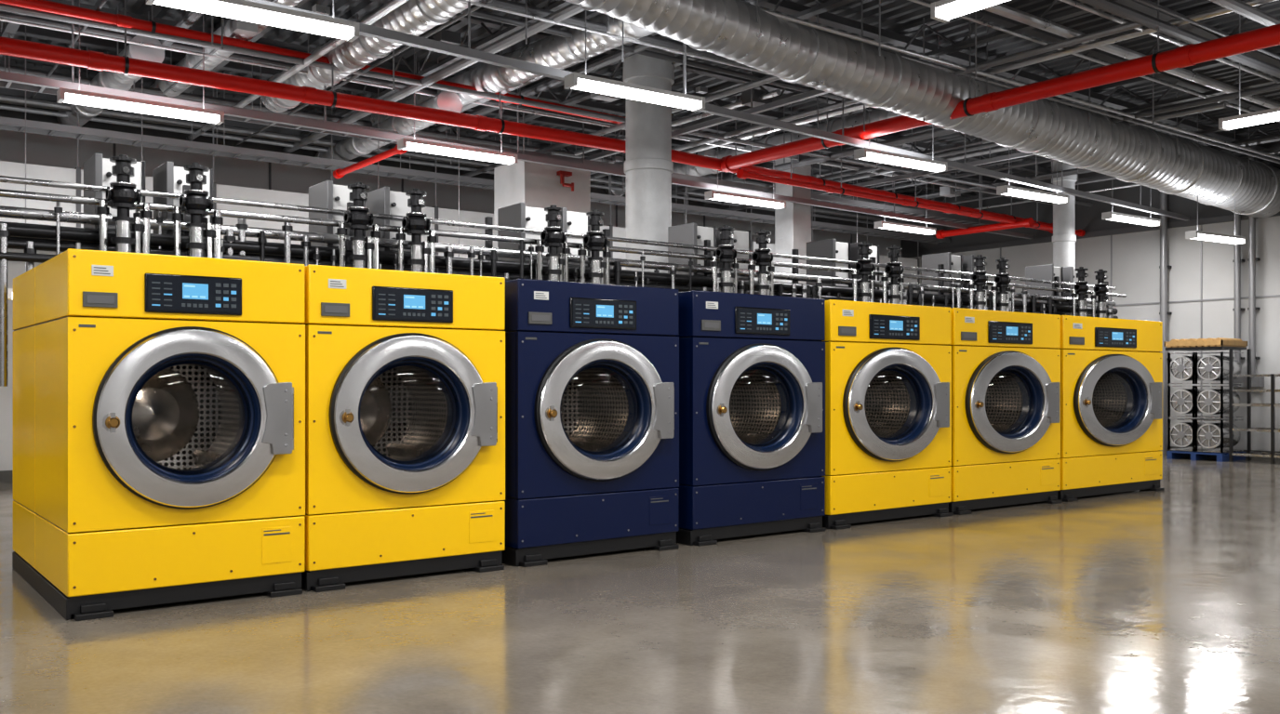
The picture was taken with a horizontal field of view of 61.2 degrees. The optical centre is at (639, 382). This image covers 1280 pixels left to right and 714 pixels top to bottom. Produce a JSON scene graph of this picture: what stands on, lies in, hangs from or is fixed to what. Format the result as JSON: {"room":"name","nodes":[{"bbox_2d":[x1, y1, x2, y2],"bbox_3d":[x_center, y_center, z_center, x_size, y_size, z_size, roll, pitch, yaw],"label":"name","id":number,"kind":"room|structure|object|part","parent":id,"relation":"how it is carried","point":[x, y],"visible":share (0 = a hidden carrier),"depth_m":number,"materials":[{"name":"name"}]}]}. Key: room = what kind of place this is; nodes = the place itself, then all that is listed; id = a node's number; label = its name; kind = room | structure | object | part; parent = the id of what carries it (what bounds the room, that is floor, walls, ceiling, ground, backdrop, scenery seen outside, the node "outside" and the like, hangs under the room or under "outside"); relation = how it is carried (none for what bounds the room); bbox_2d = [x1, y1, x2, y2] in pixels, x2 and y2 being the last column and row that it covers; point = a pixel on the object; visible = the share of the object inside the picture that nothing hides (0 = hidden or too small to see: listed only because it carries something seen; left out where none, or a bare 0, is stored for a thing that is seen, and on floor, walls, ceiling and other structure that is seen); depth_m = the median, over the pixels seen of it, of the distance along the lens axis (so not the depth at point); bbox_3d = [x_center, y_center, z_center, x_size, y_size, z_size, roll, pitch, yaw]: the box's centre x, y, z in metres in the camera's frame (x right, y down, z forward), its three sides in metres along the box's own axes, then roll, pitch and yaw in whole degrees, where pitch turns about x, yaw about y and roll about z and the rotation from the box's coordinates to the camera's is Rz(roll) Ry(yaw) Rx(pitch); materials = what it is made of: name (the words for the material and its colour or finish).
{"room":"laundry","nodes":[
{"label":"laundry","id":0,"kind":"room"},
{"bbox_2d":[0,59,900,470],"bbox_3d":[-3.413,-1.370,16.605,22.600,5.200,0.150,0,0,-37],"label":"wall","id":1,"kind":"structure","parent":0,"point":[41,150],"depth_m":14.97,"materials":[{"name":"white paint"}]},
{"bbox_2d":[25,84,26,178],"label":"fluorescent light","id":2,"kind":"object","parent":1,"relation":"hanging from","point":[25,85],"depth_m":10.97,"materials":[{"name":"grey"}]},
{"bbox_2d":[141,113,142,161],"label":"fluorescent light","id":3,"kind":"object","parent":1,"relation":"hanging from","point":[141,113],"depth_m":11.64,"materials":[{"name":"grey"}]},
{"bbox_2d":[0,143,852,483],"bbox_3d":[-3.181,-0.990,16.655,23.030,4.440,0.050,0,0,-37],"label":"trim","id":4,"kind":"structure","parent":1,"relation":"attached to","point":[6,476],"depth_m":13.95,"materials":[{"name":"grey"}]},
{"bbox_2d":[856,213,857,242],"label":"fluorescent light","id":5,"kind":"object","parent":1,"relation":"hanging from","point":[857,213],"depth_m":18.53,"materials":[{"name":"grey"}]},
{"bbox_2d":[0,453,1279,713],"bbox_3d":[2.376,1.280,8.978,22.600,0.100,19.000,0,0,-37],"label":"floor","id":6,"kind":"structure","parent":0,"point":[1167,601],"depth_m":5.47,"materials":[{"name":"concrete"}]},
{"bbox_2d":[12,248,305,621],"bbox_3d":[-3.033,0.270,6.708,1.245,1.920,2.136,0,0,-37],"label":"washing machine","id":7,"kind":"object","parent":6,"relation":"on","point":[159,400],"visible":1,"depth_m":5.97,"materials":[{"name":"yellow metal"}]},
{"bbox_3d":[-2.459,0.220,5.955,1.241,1.112,0.030,0,0,-37],"label":"door panel","id":8,"kind":"part","parent":7,"relation":"part of","materials":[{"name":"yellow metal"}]},
{"bbox_2d":[300,265,505,592],"bbox_3d":[-1.997,0.270,7.495,1.322,1.920,2.136,0,0,-37],"label":"washing machine","id":9,"kind":"object","parent":6,"relation":"on","point":[405,370],"visible":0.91,"depth_m":6.72,"materials":[{"name":"yellow metal"}]},
{"bbox_3d":[-1.423,0.220,6.742,1.318,1.112,0.030,0,0,-37],"label":"door panel","id":10,"kind":"part","parent":9,"relation":"part of","materials":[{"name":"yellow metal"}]},
{"bbox_2d":[0,153,1126,386],"bbox_3d":[-0.359,-0.215,10.515,18.500,2.890,0.904,0,0,-37],"label":"pipework","id":11,"kind":"object","parent":6,"relation":"on","point":[350,226],"visible":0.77,"depth_m":9.45,"materials":[{"name":"silver metal"}]},
{"bbox_2d":[501,279,679,567],"bbox_3d":[-0.843,0.270,8.370,1.384,1.920,2.136,0,0,-37],"label":"washing machine","id":12,"kind":"object","parent":6,"relation":"on","point":[592,370],"visible":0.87,"depth_m":7.56,"materials":[{"name":"blue metal"}]},
{"bbox_3d":[-0.269,0.220,7.617,1.380,1.112,0.030,0,0,-37],"label":"door panel","id":13,"kind":"part","parent":12,"relation":"part of","materials":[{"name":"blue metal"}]},
{"bbox_2d":[623,32,674,273],"bbox_3d":[0.095,-1.340,12.017,0.570,5.140,0.570,0,0,-37],"label":"round column","id":14,"kind":"structure","parent":6,"relation":"on","point":[648,166],"depth_m":11.79,"materials":[{"name":"concrete"}]},
{"bbox_2d":[675,290,825,546],"bbox_3d":[0.383,0.270,9.301,1.432,1.920,2.136,0,0,-37],"label":"washing machine","id":15,"kind":"object","parent":6,"relation":"on","point":[752,366],"visible":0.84,"depth_m":8.48,"materials":[{"name":"blue metal"}]},
{"bbox_3d":[0.957,0.220,8.548,1.428,1.112,0.030,0,0,-37],"label":"door panel","id":16,"kind":"part","parent":15,"relation":"part of","materials":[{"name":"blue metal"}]},
{"bbox_2d":[774,156,811,284],"bbox_3d":[2.419,-1.340,17.109,0.460,5.140,0.460,0,0,-37],"label":"square column","id":17,"kind":"structure","parent":6,"relation":"on","point":[793,223],"depth_m":16.96,"materials":[{"name":"paint"}]},
{"bbox_2d":[812,205,813,241],"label":"fluorescent light","id":18,"kind":"object","parent":17,"relation":"hanging from","point":[812,210],"depth_m":17.87,"materials":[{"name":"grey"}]},
{"bbox_2d":[822,299,952,530],"bbox_3d":[1.649,0.270,10.262,1.621,1.920,2.136,0,0,-37],"label":"washing machine","id":19,"kind":"object","parent":6,"relation":"on","point":[888,366],"visible":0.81,"depth_m":9.48,"materials":[{"name":"yellow metal"}]},
{"bbox_3d":[2.223,0.220,9.509,1.617,1.112,0.030,0,0,-37],"label":"door panel","id":20,"kind":"part","parent":19,"relation":"part of","materials":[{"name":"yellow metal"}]},
{"bbox_2d":[947,307,1061,515],"bbox_3d":[3.023,0.270,11.305,1.751,1.920,2.136,0,0,-37],"label":"washing machine","id":21,"kind":"object","parent":6,"relation":"on","point":[1006,366],"visible":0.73,"depth_m":10.54,"materials":[{"name":"yellow metal"}]},
{"bbox_3d":[3.597,0.220,10.552,1.747,1.112,0.030,0,0,-37],"label":"door panel","id":22,"kind":"part","parent":21,"relation":"part of","materials":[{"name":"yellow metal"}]},
{"bbox_2d":[1051,160,1077,268],"bbox_3d":[7.040,-1.340,17.968,0.400,5.140,0.400,0,0,-37],"label":"round column","id":23,"kind":"structure","parent":6,"relation":"on","point":[1064,237],"depth_m":17.82,"materials":[{"name":"paint"}]},
{"bbox_2d":[1057,315,1164,502],"bbox_3d":[4.566,0.270,12.476,2.029,1.920,2.136,0,0,-37],"label":"washing machine","id":24,"kind":"object","parent":6,"relation":"on","point":[1112,368],"visible":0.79,"depth_m":11.69,"materials":[{"name":"yellow metal"}]},
{"bbox_3d":[5.140,0.220,11.723,2.025,1.112,0.030,0,0,-37],"label":"door panel","id":25,"kind":"part","parent":24,"relation":"part of","materials":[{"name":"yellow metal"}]},
{"bbox_2d":[1163,337,1247,462],"bbox_3d":[9.017,0.270,17.245,0.855,1.920,0.900,0,0,-37],"label":"storage rack","id":26,"kind":"object","parent":6,"relation":"on","point":[1211,436],"visible":0.96,"depth_m":17.02,"materials":[{"name":"silver metal"}]},
{"bbox_2d":[1228,348,1279,465],"bbox_3d":[9.885,0.355,16.122,0.640,1.750,1.840,0,0,-37],"label":"storage rack","id":27,"kind":"object","parent":6,"relation":"on","point":[1273,455],"visible":1,"depth_m":16.64,"materials":[{"name":"grey metal"}]},
{"bbox_2d":[0,0,1279,196],"bbox_3d":[2.448,-3.990,9.033,22.780,0.160,19.000,0,0,-37],"label":"ceiling","id":28,"kind":"structure","parent":0,"point":[895,14],"depth_m":12.58,"materials":[{"name":"grey metal"}]},
{"bbox_2d":[7,288,13,299],"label":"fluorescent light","id":29,"kind":"object","parent":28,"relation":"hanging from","point":[9,293],"depth_m":10.83,"materials":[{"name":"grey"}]},
{"bbox_2d":[56,4,164,126],"bbox_3d":[-6.052,-3.521,12.222,0.347,0.738,3.561,0,0,-39],"label":"spiral duct","id":30,"kind":"object","parent":28,"relation":"hanging from","point":[104,78],"visible":0.46,"depth_m":11.49,"materials":[{"name":"grey metal"}]},
{"bbox_2d":[56,0,224,125],"bbox_3d":[-4.724,-3.228,10.294,1.440,1.325,0.160,0,0,-37],"label":"fluorescent light","id":31,"kind":"object","parent":28,"relation":"hanging from","point":[79,97],"visible":1,"depth_m":10.23,"materials":[{"name":"grey plastic"}]},
{"bbox_2d":[63,93,219,123],"bbox_3d":[-4.724,-2.600,10.294,1.360,0.060,0.150,0,0,-37],"label":"diffuser","id":32,"kind":"object","parent":31,"relation":"attached to","point":[94,100],"depth_m":10.24,"materials":[{"name":"white plastic"}]},
{"bbox_2d":[149,0,302,97],"bbox_3d":[-4.219,-3.606,11.008,0.302,0.568,5.809,0,0,-38],"label":"spiral duct","id":33,"kind":"object","parent":28,"relation":"hanging from","point":[190,60],"visible":0.43,"depth_m":11.32,"materials":[{"name":"grey metal"}]},
{"bbox_2d":[145,0,359,41],"bbox_3d":[-2.719,-3.228,7.685,1.440,1.325,0.160,0,0,-35],"label":"fluorescent light","id":34,"kind":"object","parent":28,"relation":"hanging from","point":[245,10],"visible":1,"depth_m":7.69,"materials":[{"name":"grey plastic"}]},
{"bbox_2d":[0,0,625,123],"bbox_3d":[-4.724,-3.550,9.898,12.312,0.640,0.140,0,0,-40],"label":"pipe","id":35,"kind":"object","parent":28,"relation":"hanging from","point":[118,20],"visible":0.48,"depth_m":10.17,"materials":[{"name":"red metal"}]},
{"bbox_2d":[261,0,480,112],"bbox_3d":[-2.294,-3.536,10.210,0.428,0.708,6.609,0,0,-38],"label":"spiral duct","id":36,"kind":"object","parent":28,"relation":"hanging from","point":[416,18],"visible":0.64,"depth_m":10.48,"materials":[{"name":"grey metal"}]},
{"bbox_2d":[314,53,462,170],"bbox_3d":[-3.368,-3.466,14.008,0.324,0.848,3.959,0,0,-37],"label":"spiral duct","id":37,"kind":"object","parent":28,"relation":"hanging from","point":[348,149],"visible":0.56,"depth_m":13.35,"materials":[{"name":"grey metal"}]},
{"bbox_2d":[377,78,459,256],"bbox_3d":[-2.771,-2.362,13.609,1.440,3.055,0.160,0,0,-37],"label":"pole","id":38,"kind":"object","parent":28,"relation":"hanging from","point":[378,78],"visible":0.08,"depth_m":13.94,"materials":[{"name":"grey"}]},
{"bbox_2d":[397,47,517,165],"bbox_3d":[-2.057,-3.228,12.305,1.440,1.325,0.160,0,0,-37],"label":"fluorescent light","id":39,"kind":"object","parent":28,"relation":"hanging from","point":[404,143],"visible":0.88,"depth_m":12.22,"materials":[{"name":"grey plastic"}]},
{"bbox_2d":[402,142,513,164],"bbox_3d":[-2.057,-2.600,12.305,1.360,0.060,0.150,0,0,-37],"label":"diffuser","id":40,"kind":"object","parent":39,"relation":"attached to","point":[434,148],"depth_m":12.25,"materials":[{"name":"white plastic"}]},
{"bbox_2d":[0,66,919,293],"bbox_3d":[-3.104,-2.785,15.867,21.800,2.170,0.640,0,0,-37],"label":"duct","id":41,"kind":"object","parent":28,"relation":"hanging from","point":[6,168],"visible":0.26,"depth_m":14.10,"materials":[{"name":"grey"}]},
{"bbox_2d":[0,12,999,244],"bbox_3d":[-2.219,-3.370,15.032,22.400,1.000,1.720,0,0,-37],"label":"pipe","id":42,"kind":"object","parent":28,"relation":"hanging from","point":[6,123],"visible":0.44,"depth_m":14.54,"materials":[{"name":"grey"}]},
{"bbox_2d":[370,13,653,126],"bbox_3d":[-1.604,-3.566,12.114,0.380,0.648,5.614,0,0,-40],"label":"spiral duct","id":43,"kind":"object","parent":28,"relation":"hanging from","point":[553,51],"visible":0.48,"depth_m":11.18,"materials":[{"name":"grey metal"}]},
{"bbox_2d":[0,0,1033,239],"bbox_3d":[-1.115,-3.300,13.578,22.219,1.140,0.070,0,0,-39],"label":"pipe","id":44,"kind":"object","parent":28,"relation":"hanging from","point":[6,76],"visible":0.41,"depth_m":12.13,"materials":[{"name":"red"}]},
{"bbox_2d":[0,0,1053,233],"bbox_3d":[-0.771,-3.337,13.136,22.513,1.065,0.612,0,0,-39],"label":"pipe","id":45,"kind":"object","parent":28,"relation":"hanging from","point":[90,60],"visible":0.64,"depth_m":11.11,"materials":[{"name":"red metal"}]},
{"bbox_2d":[333,145,407,178],"bbox_3d":[-3.355,-2.720,13.354,0.120,0.120,2.000,0,0,-37],"label":"pipe","id":46,"kind":"object","parent":45,"relation":"attached to","point":[339,173],"visible":0.77,"depth_m":13.30,"materials":[{"name":"red metal"}]},
{"bbox_2d":[493,107,590,225],"bbox_3d":[-1.338,-2.995,14.822,1.050,1.750,0.800,0,0,-37],"label":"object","id":47,"kind":"object","parent":28,"relation":"hanging from","point":[534,184],"visible":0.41,"depth_m":14.50,"materials":[{"name":"grey metal"}]},
{"bbox_2d":[556,170,573,191],"bbox_3d":[-0.994,-2.690,14.484,0.190,0.260,0.154,0,0,-37],"label":"pipe","id":48,"kind":"object","parent":47,"relation":"attached to","point":[562,174],"visible":1,"depth_m":14.44,"materials":[{"name":"red metal"}]},
{"bbox_2d":[564,10,705,111],"bbox_3d":[-0.025,-3.228,9.793,1.440,1.325,0.160,0,0,-35],"label":"fluorescent light","id":49,"kind":"object","parent":28,"relation":"hanging from","point":[574,80],"visible":0.93,"depth_m":9.71,"materials":[{"name":"grey plastic"}]},
{"bbox_2d":[571,78,700,110],"bbox_3d":[-0.025,-2.600,9.793,1.360,0.060,0.150,0,0,-35],"label":"diffuser","id":50,"kind":"object","parent":49,"relation":"attached to","point":[601,86],"depth_m":9.73,"materials":[{"name":"white plastic"}]},
{"bbox_2d":[685,133,686,224],"bbox_3d":[0.256,-2.362,15.906,1.440,3.055,0.160,0,0,-37],"label":"fluorescent light","id":51,"kind":"object","parent":28,"relation":"hanging from","point":[686,134],"visible":0.03,"depth_m":16.23,"materials":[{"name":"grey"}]},
{"bbox_2d":[245,0,1189,221],"bbox_3d":[0.813,-3.300,11.037,22.244,1.140,0.070,0,0,-41],"label":"pipe","id":52,"kind":"object","parent":28,"relation":"hanging from","point":[366,30],"visible":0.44,"depth_m":11.22,"materials":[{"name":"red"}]},
{"bbox_2d":[704,124,786,209],"bbox_3d":[1.528,-3.228,15.554,1.440,1.325,0.160,0,0,-37],"label":"fluorescent light","id":53,"kind":"object","parent":28,"relation":"hanging from","point":[717,195],"visible":0.89,"depth_m":15.44,"materials":[{"name":"grey plastic"}]},
{"bbox_2d":[709,194,783,208],"bbox_3d":[1.528,-2.600,15.554,1.360,0.060,0.150,0,0,-37],"label":"diffuser","id":54,"kind":"object","parent":53,"relation":"attached to","point":[732,198],"depth_m":15.52,"materials":[{"name":"white plastic"}]},
{"bbox_2d":[604,107,902,196],"bbox_3d":[1.478,-3.541,16.117,0.356,0.698,6.458,0,0,-37],"label":"spiral duct","id":55,"kind":"object","parent":28,"relation":"hanging from","point":[834,125],"visible":0.23,"depth_m":15.23,"materials":[{"name":"grey metal"}]},
{"bbox_2d":[509,70,1035,211],"bbox_3d":[1.797,-3.490,15.695,4.660,0.760,7.400,0,0,-37],"label":"strut","id":56,"kind":"object","parent":28,"relation":"hanging from","point":[814,93],"visible":0.36,"depth_m":14.75,"materials":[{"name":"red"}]},
{"bbox_2d":[853,61,947,173],"bbox_3d":[3.098,-3.228,12.791,1.440,1.325,0.160,0,0,-35],"label":"fluorescent light","id":57,"kind":"object","parent":28,"relation":"hanging from","point":[863,153],"visible":0.88,"depth_m":12.69,"materials":[{"name":"grey plastic"}]},
{"bbox_2d":[860,152,944,172],"bbox_3d":[3.098,-2.600,12.791,1.360,0.060,0.150,0,0,-35],"label":"diffuser","id":58,"kind":"object","parent":57,"relation":"attached to","point":[890,158],"depth_m":12.74,"materials":[{"name":"white plastic"}]},
{"bbox_2d":[874,220,936,235],"bbox_3d":[4.522,-3.228,18.391,1.440,1.325,0.160,0,0,-37],"label":"fluorescent light","id":59,"kind":"object","parent":28,"relation":"hanging from","point":[886,225],"visible":0.94,"depth_m":18.28,"materials":[{"name":"grey plastic"}]},
{"bbox_2d":[879,224,934,234],"bbox_3d":[4.522,-2.600,18.391,1.360,0.060,0.150,0,0,-37],"label":"diffuser","id":60,"kind":"object","parent":59,"relation":"attached to","point":[908,228],"depth_m":18.36,"materials":[{"name":"white plastic"}]},
{"bbox_2d":[736,114,1085,236],"bbox_3d":[4.739,-3.280,17.112,8.909,1.180,0.120,0,0,-40],"label":"pipe","id":61,"kind":"object","parent":28,"relation":"hanging from","point":[741,173],"visible":0.83,"depth_m":16.19,"materials":[{"name":"red metal"}]},
{"bbox_2d":[935,217,1034,239],"bbox_3d":[6.038,-2.700,19.040,0.160,0.160,1.900,0,0,-37],"label":"pipe","id":62,"kind":"object","parent":61,"relation":"attached to","point":[1029,222],"visible":0.98,"depth_m":18.95,"materials":[{"name":"red metal"}]},
{"bbox_2d":[563,0,1279,218],"bbox_3d":[3.185,-3.256,11.464,17.972,1.268,0.883,0,0,-41],"label":"spiral duct","id":63,"kind":"object","parent":28,"relation":"hanging from","point":[738,31],"visible":0.91,"depth_m":11.34,"materials":[{"name":"grey metal"}]},
{"bbox_2d":[930,0,1009,23],"bbox_3d":[2.517,-3.228,7.139,0.160,1.325,1.340,0,0,-37],"label":"fluorescent light","id":64,"kind":"object","parent":28,"relation":"hanging from","point":[942,10],"visible":1,"depth_m":7.50,"materials":[{"name":"grey plastic"}]},
{"bbox_2d":[720,0,1279,172],"bbox_3d":[5.471,-3.333,8.829,0.210,1.075,14.121,0,0,-38],"label":"pipe","id":65,"kind":"object","parent":28,"relation":"hanging from","point":[1189,55],"visible":0.8,"depth_m":10.54,"materials":[{"name":"red metal"}]},
{"bbox_2d":[996,147,1069,204],"bbox_3d":[5.501,-3.228,15.117,1.440,1.325,0.160,0,0,-35],"label":"fluorescent light","id":66,"kind":"object","parent":28,"relation":"hanging from","point":[1006,190],"visible":0.88,"depth_m":15.01,"materials":[{"name":"grey plastic"}]},
{"bbox_2d":[1002,188,1066,203],"bbox_3d":[5.501,-2.600,15.117,1.360,0.060,0.150,0,0,-35],"label":"diffuser","id":67,"kind":"object","parent":66,"relation":"attached to","point":[1029,193],"depth_m":15.06,"materials":[{"name":"white plastic"}]},
{"bbox_2d":[1101,212,1160,226],"bbox_3d":[7.912,-3.228,17.398,1.440,1.325,0.160,0,0,-35],"label":"fluorescent light","id":68,"kind":"object","parent":28,"relation":"hanging from","point":[1111,216],"visible":0.85,"depth_m":17.29,"materials":[{"name":"grey plastic"}]},
{"bbox_2d":[1108,214,1159,226],"bbox_3d":[7.912,-2.600,17.398,1.360,0.060,0.150,0,0,-35],"label":"diffuser","id":69,"kind":"object","parent":68,"relation":"attached to","point":[1129,219],"depth_m":17.35,"materials":[{"name":"white plastic"}]},
{"bbox_2d":[1185,113,1246,244],"bbox_3d":[8.451,-2.978,15.861,1.290,1.825,0.160,0,0,-31],"label":"fluorescent light","id":70,"kind":"object","parent":28,"relation":"hanging from","point":[1197,234],"visible":0.86,"depth_m":15.75,"materials":[{"name":"grey plastic"}]},
{"bbox_2d":[1192,233,1244,244],"bbox_3d":[8.451,-2.100,15.861,1.210,0.060,0.150,0,0,-31],"label":"diffuser","id":71,"kind":"object","parent":70,"relation":"attached to","point":[1213,237],"depth_m":15.81,"materials":[{"name":"white plastic"}]},
{"bbox_2d":[1218,13,1279,131],"bbox_3d":[6.358,-3.228,10.431,0.160,1.325,1.440,0,0,-37],"label":"fluorescent light","id":72,"kind":"object","parent":28,"relation":"hanging from","point":[1225,124],"visible":0.93,"depth_m":10.76,"materials":[{"name":"grey plastic"}]},
{"bbox_2d":[1223,111,1279,129],"bbox_3d":[6.358,-2.600,10.431,0.150,0.060,1.360,0,0,-37],"label":"diffuser","id":73,"kind":"object","parent":72,"relation":"attached to","point":[1254,118],"depth_m":10.73,"materials":[{"name":"white plastic"}]},
{"bbox_2d":[0,0,1279,215],"bbox_3d":[2.535,-3.699,9.099,20.100,0.402,19.000,0,0,-37],"label":"roof","id":74,"kind":"structure","parent":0,"point":[10,28],"depth_m":13.10,"materials":[{"name":"grey metal"}]},
{"bbox_2d":[0,0,1279,229],"bbox_3d":[0.526,-3.323,11.416,22.400,1.094,12.680,0,0,-37],"label":"framework","id":75,"kind":"object","parent":74,"relation":"attached to","point":[546,19],"visible":0.51,"depth_m":12.23,"materials":[{"name":"grey metal"}]},
{"bbox_2d":[0,0,1279,199],"bbox_3d":[2.437,-3.803,8.899,22.600,0.095,17.720,0,0,-37],"label":"roof purlin","id":76,"kind":"structure","parent":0,"point":[790,7],"depth_m":13.15,"materials":[{"name":"grey metal"}]},
{"bbox_2d":[900,141,1279,452],"bbox_3d":[11.437,-1.370,15.856,0.150,5.200,19.000,0,0,-37],"label":"wall","id":77,"kind":"structure","parent":0,"point":[1136,256],"depth_m":18.66,"materials":[{"name":"white paint"}]},
{"bbox_2d":[900,211,1279,459],"bbox_3d":[11.357,-0.765,15.795,0.050,3.990,19.000,0,0,-37],"label":"trim","id":78,"kind":"structure","parent":77,"relation":"attached to","point":[1223,219],"depth_m":19.27,"materials":[{"name":"grey metal"}]},
{"bbox_2d":[1159,146,1264,453],"bbox_3d":[9.664,-1.320,17.916,0.174,5.100,2.135,0,0,-37],"label":"vertical pipes","id":79,"kind":"object","parent":77,"relation":"attached to","point":[1256,381],"visible":0.69,"depth_m":17.69,"materials":[{"name":"galvanised steel"},{"name":"dark steel"}]}
]}

